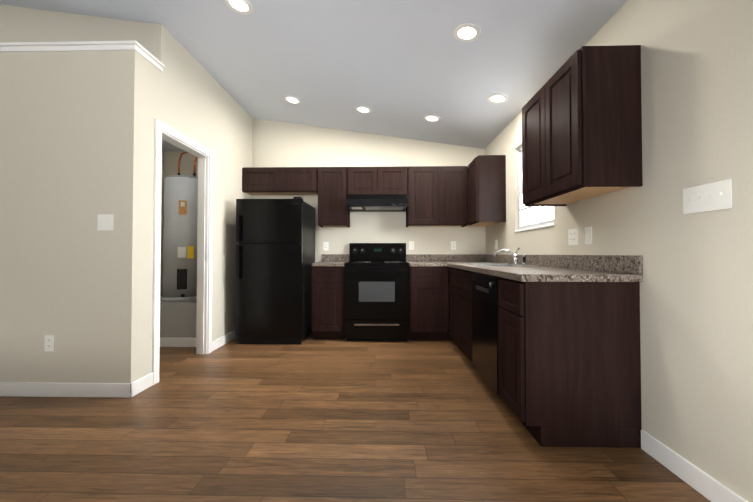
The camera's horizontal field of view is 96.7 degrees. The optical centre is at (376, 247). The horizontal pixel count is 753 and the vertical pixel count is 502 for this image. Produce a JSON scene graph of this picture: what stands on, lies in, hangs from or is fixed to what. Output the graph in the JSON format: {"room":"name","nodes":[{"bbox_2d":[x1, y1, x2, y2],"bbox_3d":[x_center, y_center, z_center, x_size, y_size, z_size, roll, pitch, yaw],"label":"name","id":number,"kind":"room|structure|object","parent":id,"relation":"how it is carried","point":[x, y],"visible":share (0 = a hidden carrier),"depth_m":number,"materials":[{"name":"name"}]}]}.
{"room":"kitchen","nodes":[
{"label":"kitchen","id":0,"kind":"room"},
{"bbox_2d":[0,4,148,50],"bbox_3d":[-3.537,-0.645,2.805,3.375,3.438,0.100,0,-1,1],"label":"wall","id":1,"kind":"structure","parent":0,"point":[20,24],"depth_m":2.75,"materials":[{"name":"paint"}]},
{"bbox_2d":[0,50,160,382],"bbox_3d":[-3.492,-0.200,2.597,3.475,2.540,0.282,0,-1,1],"label":"wall","id":2,"kind":"structure","parent":0,"point":[77,139],"depth_m":2.43,"materials":[{"name":"paint"}]},
{"bbox_2d":[44,335,54,350],"bbox_3d":[-2.353,0.687,2.409,0.070,0.115,0.008,0,-1,1],"label":"outlet","id":3,"kind":"object","parent":2,"relation":"attached to","point":[49,343],"visible":1,"depth_m":2.41,"materials":[{"name":"white plastic"}]},
{"bbox_2d":[0,372,152,397],"bbox_3d":[-3.436,1.019,2.536,3.389,0.100,0.232,0,-1,1],"label":"baseboard","id":4,"kind":"structure","parent":2,"relation":"attached to","point":[55,389],"depth_m":2.39,"materials":[{"name":"white wood"}]},
{"bbox_2d":[0,40,164,71],"bbox_3d":[-3.428,-1.462,2.607,3.403,0.056,0.318,0,-1,1],"label":"trim","id":5,"kind":"structure","parent":2,"relation":"on","point":[140,49],"depth_m":2.44,"materials":[{"name":"white wood"}]},
{"bbox_2d":[97,214,113,229],"bbox_3d":[-1.953,-0.183,2.411,0.116,0.115,0.015,0,-1,1],"label":"light switch","id":6,"kind":"object","parent":2,"relation":"attached to","point":[105,221],"visible":1,"depth_m":2.41,"materials":[{"name":"white plastic"}]},
{"bbox_2d":[160,150,164,293],"bbox_3d":[-3.002,-0.211,3.725,0.100,2.600,1.780,0,-1,1],"label":"wall","id":7,"kind":"structure","parent":0,"point":[162,208],"depth_m":4.59,"materials":[{"name":"paint"}]},
{"bbox_2d":[149,22,252,340],"bbox_3d":[-1.779,-0.391,3.644,0.100,2.957,1.890,0,-1,1],"label":"wall","id":8,"kind":"structure","parent":0,"point":[199,104],"depth_m":3.62,"materials":[{"name":"paint"}]},
{"bbox_2d":[152,119,213,384],"bbox_3d":[-1.787,0.032,3.069,0.121,2.092,0.879,0,-1,1],"label":"door frame","id":9,"kind":"structure","parent":8,"relation":"attached to","point":[171,135],"depth_m":3.41,"materials":[{"name":"white wood"}]},
{"bbox_2d":[212,330,234,350],"bbox_3d":[-1.712,1.045,4.026,0.014,0.100,1.072,0,-1,1],"label":"baseboard","id":10,"kind":"structure","parent":8,"relation":"attached to","point":[222,340],"depth_m":3.75,"materials":[{"name":"white wood"}]},
{"bbox_2d":[0,0,627,150],"bbox_3d":[-1.855,-1.912,1.541,6.800,1.089,6.450,0,-1,1],"label":"ceiling","id":11,"kind":"structure","parent":0,"point":[400,68],"depth_m":2.73,"materials":[{"name":"paint"}]},
{"bbox_2d":[225,0,252,14],"bbox_3d":[-0.966,-1.709,2.352,0.184,0.035,0.184,0,-1,1],"label":"recessed light","id":12,"kind":"object","parent":11,"relation":"in","point":[244,7],"visible":1,"depth_m":2.37,"materials":[{"name":"white"}]},
{"bbox_2d":[284,96,300,103],"bbox_3d":[-0.961,-1.688,3.822,0.184,0.035,0.184,0,-1,1],"label":"recessed light","id":13,"kind":"object","parent":11,"relation":"in","point":[292,99],"visible":0.96,"depth_m":3.82,"materials":[{"name":"white"}]},
{"bbox_2d":[355,106,370,113],"bbox_3d":[-0.150,-1.572,3.810,0.184,0.035,0.184,0,-1,1],"label":"recessed light","id":14,"kind":"object","parent":11,"relation":"in","point":[364,109],"visible":1,"depth_m":3.81,"materials":[{"name":"white"}]},
{"bbox_2d":[424,114,439,121],"bbox_3d":[0.629,-1.462,3.780,0.184,0.035,0.184,0,-1,1],"label":"recessed light","id":15,"kind":"object","parent":11,"relation":"in","point":[432,118],"visible":1,"depth_m":3.77,"materials":[{"name":"white"}]},
{"bbox_2d":[453,23,480,41],"bbox_3d":[0.624,-1.483,2.309,0.184,0.035,0.184,0,-1,1],"label":"recessed light","id":16,"kind":"object","parent":11,"relation":"in","point":[466,32],"visible":1,"depth_m":2.30,"materials":[{"name":"white"}]},
{"bbox_2d":[487,93,507,103],"bbox_3d":[1.134,-1.399,3.136,0.184,0.035,0.184,0,-1,1],"label":"recessed light","id":17,"kind":"object","parent":11,"relation":"in","point":[496,98],"visible":0.94,"depth_m":3.13,"materials":[{"name":"white"}]},
{"bbox_2d":[164,118,485,329],"bbox_3d":[-0.705,-0.461,4.640,4.650,3.131,0.150,0,-1,1],"label":"wall","id":18,"kind":"structure","parent":0,"point":[278,144],"depth_m":4.56,"materials":[{"name":"paint"}]},
{"bbox_2d":[242,167,317,194],"bbox_3d":[-1.239,-0.869,4.420,0.986,0.320,0.326,0,-1,1],"label":"upper cabinet","id":19,"kind":"object","parent":18,"relation":"attached to","point":[279,180],"visible":0.9,"depth_m":4.26,"materials":[{"name":"brown wood"}]},
{"bbox_2d":[323,242,328,249],"bbox_3d":[-0.686,-0.021,4.552,0.070,0.115,0.008,0,-1,1],"label":"electrical outlet","id":20,"kind":"object","parent":18,"relation":"attached to","point":[325,245],"visible":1,"depth_m":4.55,"materials":[{"name":"white plastic"}]},
{"bbox_2d":[318,167,349,227],"bbox_3d":[-0.556,-0.654,4.400,0.379,0.750,0.326,0,-1,1],"label":"upper cabinet","id":21,"kind":"object","parent":18,"relation":"attached to","point":[333,211],"visible":0.94,"depth_m":4.24,"materials":[{"name":"brown wood"}]},
{"bbox_2d":[346,194,407,211],"bbox_3d":[0.013,-0.573,4.297,0.756,0.153,0.501,0,-1,1],"label":"range hood","id":22,"kind":"object","parent":18,"relation":"attached to","point":[376,202],"visible":1,"depth_m":4.08,"materials":[{"name":"black metal"}]},
{"bbox_2d":[347,166,406,193],"bbox_3d":[0.015,-0.840,4.389,0.760,0.378,0.326,0,-1,1],"label":"upper cabinet","id":23,"kind":"object","parent":18,"relation":"attached to","point":[377,180],"visible":0.75,"depth_m":4.23,"materials":[{"name":"brown wood"}]},
{"bbox_2d":[409,241,413,249],"bbox_3d":[0.473,-0.032,4.524,0.070,0.115,0.008,0,-1,1],"label":"electrical outlet","id":24,"kind":"object","parent":18,"relation":"attached to","point":[411,245],"visible":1,"depth_m":4.52,"materials":[{"name":"white plastic"}]},
{"bbox_2d":[406,166,467,226],"bbox_3d":[0.776,-0.655,4.368,0.762,0.750,0.326,0,-1,1],"label":"upper cabinet","id":25,"kind":"object","parent":18,"relation":"attached to","point":[437,195],"visible":0.94,"depth_m":4.21,"materials":[{"name":"brown wood"}]},
{"bbox_2d":[451,241,455,249],"bbox_3d":[1.038,-0.032,4.511,0.070,0.115,0.008,0,-1,1],"label":"electrical outlet","id":26,"kind":"object","parent":18,"relation":"attached to","point":[453,245],"visible":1,"depth_m":4.51,"materials":[{"name":"white plastic"}]},
{"bbox_2d":[0,330,710,501],"bbox_3d":[-1.855,1.081,1.490,6.800,0.060,6.450,0,-1,1],"label":"floor","id":27,"kind":"structure","parent":0,"point":[309,419],"depth_m":1.83,"materials":[{"name":"brown wood"}]},
{"bbox_2d":[160,293,196,337],"bbox_3d":[-2.379,0.857,4.139,1.123,0.480,0.884,0,-1,1],"label":"platform","id":28,"kind":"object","parent":27,"relation":"on","point":[178,319],"depth_m":3.69,"materials":[{"name":"beige paint"}]},
{"bbox_2d":[160,338,195,346],"bbox_3d":[-2.390,1.039,3.687,1.121,0.100,0.014,0,-1,1],"label":"baseboard","id":29,"kind":"structure","parent":28,"relation":"attached to","point":[177,342],"depth_m":3.67,"materials":[{"name":"white wood"}]},
{"bbox_2d":[160,152,197,302],"bbox_3d":[-2.281,-0.314,4.170,0.556,1.860,0.855,0,-1,1],"label":"water heater","id":30,"kind":"object","parent":28,"relation":"on","point":[180,239],"visible":0.77,"depth_m":3.81,"materials":[{"name":"metal"}]},
{"bbox_2d":[235,197,314,344],"bbox_3d":[-1.205,0.262,4.103,0.750,1.668,0.782,0,-1,1],"label":"fridge","id":31,"kind":"object","parent":27,"relation":"on","point":[275,250],"visible":1,"depth_m":3.77,"materials":[{"name":"black metal"}]},
{"bbox_2d":[312,266,344,338],"bbox_3d":[-0.561,0.660,4.226,0.382,0.875,0.630,0,-1,1],"label":"base cabinet","id":32,"kind":"object","parent":27,"relation":"on","point":[328,319],"visible":0.94,"depth_m":3.92,"materials":[{"name":"brown wood"}]},
{"bbox_2d":[312,254,348,265],"bbox_3d":[-0.561,0.152,4.231,0.381,0.139,0.635,0,-1,1],"label":"countertop","id":33,"kind":"structure","parent":32,"relation":"on","point":[327,259],"depth_m":4.53,"materials":[{"name":"stone"}]},
{"bbox_2d":[344,243,408,340],"bbox_3d":[0.010,0.514,4.171,0.757,1.165,0.695,0,-1,1],"label":"stove","id":34,"kind":"object","parent":27,"relation":"on","point":[376,291],"visible":1,"depth_m":3.88,"materials":[{"name":"black metal"}]},
{"bbox_2d":[409,266,448,339],"bbox_3d":[0.624,0.660,4.197,0.462,0.875,0.630,0,-1,1],"label":"base cabinet","id":35,"kind":"object","parent":27,"relation":"on","point":[428,302],"visible":0.92,"depth_m":3.89,"materials":[{"name":"brown wood"}]},
{"bbox_2d":[406,254,443,265],"bbox_3d":[0.600,0.152,4.202,0.415,0.139,0.638,0,-1,1],"label":"countertop","id":36,"kind":"structure","parent":35,"relation":"on","point":[413,259],"depth_m":4.50,"materials":[{"name":"stone"}]},
{"bbox_2d":[449,267,451,333],"bbox_3d":[0.892,0.653,3.817,0.090,0.875,0.158,0,-1,1],"label":"base cabinet","id":37,"kind":"object","parent":27,"relation":"on","point":[449,301],"visible":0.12,"depth_m":3.89,"materials":[{"name":"brown wood"}]},
{"bbox_2d":[450,267,472,361],"bbox_3d":[1.125,0.644,3.262,0.624,0.875,0.938,0,-1,1],"label":"base cabinet","id":38,"kind":"object","parent":27,"relation":"on","point":[461,304],"visible":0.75,"depth_m":3.19,"materials":[{"name":"brown wood"}]},
{"bbox_2d":[444,254,642,281],"bbox_3d":[1.108,0.134,3.137,0.652,0.139,2.743,0,-1,1],"label":"countertop","id":39,"kind":"structure","parent":38,"relation":"on","point":[589,268],"depth_m":2.10,"materials":[{"name":"stone"}]},
{"bbox_2d":[462,263,538,266],"bbox_3d":[1.153,0.243,3.237,0.460,0.166,0.800,0,-1,1],"label":"sink","id":40,"kind":"object","parent":39,"relation":"in","point":[497,264],"visible":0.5,"depth_m":3.22,"materials":[{"name":"silver metal"}]},
{"bbox_2d":[493,247,526,264],"bbox_3d":[1.259,0.074,3.190,0.257,0.167,0.345,0,-1,1],"label":"faucet","id":41,"kind":"object","parent":39,"relation":"on","point":[515,258],"visible":1,"depth_m":3.23,"materials":[{"name":"silver metal"}]},
{"bbox_2d":[472,272,512,411],"bbox_3d":[1.085,0.634,2.482,0.626,0.868,0.618,0,-1,1],"label":"dishwasher","id":42,"kind":"object","parent":27,"relation":"on","point":[485,306],"visible":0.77,"depth_m":2.42,"materials":[{"name":"black metal"}]},
{"bbox_2d":[498,277,641,447],"bbox_3d":[1.094,0.622,1.976,0.624,0.875,0.389,0,-1,1],"label":"base cabinet","id":43,"kind":"object","parent":27,"relation":"on","point":[569,364],"visible":0.92,"depth_m":1.78,"materials":[{"name":"brown wood"}]},
{"bbox_2d":[485,0,752,501],"bbox_3d":[1.467,-0.197,1.357,0.150,2.490,6.300,0,-1,1],"label":"wall","id":44,"kind":"structure","parent":0,"point":[696,316],"depth_m":1.50,"materials":[{"name":"paint"}]},
{"bbox_2d":[468,155,505,225],"bbox_3d":[1.294,-0.659,4.134,0.326,0.750,0.768,0,-1,1],"label":"upper cabinet","id":45,"kind":"object","parent":44,"relation":"attached to","point":[486,190],"visible":0.98,"depth_m":3.75,"materials":[{"name":"brown wood"}]},
{"bbox_2d":[514,146,554,231],"bbox_3d":[1.465,-0.605,3.092,0.087,0.874,0.819,0,-1,1],"label":"window","id":46,"kind":"structure","parent":44,"relation":"in","point":[532,225],"depth_m":3.42,"materials":[{"name":"plastic"}]},
{"bbox_2d":[568,228,577,244],"bbox_3d":[1.413,-0.079,2.406,0.008,0.115,0.116,0,-1,1],"label":"electrical outlet","id":47,"kind":"object","parent":44,"relation":"attached to","point":[572,236],"visible":1,"depth_m":2.40,"materials":[{"name":"white plastic"}]},
{"bbox_2d":[522,45,642,205],"bbox_3d":[1.246,-0.693,2.146,0.326,0.750,0.750,0,-1,1],"label":"upper cabinet","id":48,"kind":"object","parent":44,"relation":"attached to","point":[582,124],"visible":1,"depth_m":1.78,"materials":[{"name":"brown wood"}]},
{"bbox_2d":[585,227,591,243],"bbox_3d":[1.405,-0.082,2.226,0.015,0.115,0.070,0,-1,1],"label":"light switch","id":49,"kind":"object","parent":44,"relation":"attached to","point":[588,235],"visible":1,"depth_m":2.22,"materials":[{"name":"white plastic"}]},
{"bbox_2d":[641,430,747,501],"bbox_3d":[1.353,0.976,0.025,0.014,0.100,3.474,0,-1,1],"label":"baseboard","id":50,"kind":"structure","parent":44,"relation":"attached to","point":[706,485],"depth_m":1.48,"materials":[{"name":"white wood"}]},
{"bbox_2d":[683,179,731,213],"bbox_3d":[1.385,-0.209,1.401,0.015,0.115,0.210,0,-1,1],"label":"light switch","id":51,"kind":"object","parent":44,"relation":"attached to","point":[709,197],"visible":1,"depth_m":1.39,"materials":[{"name":"white plastic"}]},
{"label":"outside","id":52,"kind":"structure","parent":0,"visible":0},
{"bbox_2d":[533,206,553,222],"bbox_3d":[2.041,-0.721,3.153,0.010,3.200,4.500,0,-1,1],"label":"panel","id":53,"kind":"object","parent":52,"point":[548,212],"depth_m":4.10,"materials":[{"name":"white glass"}]}
]}

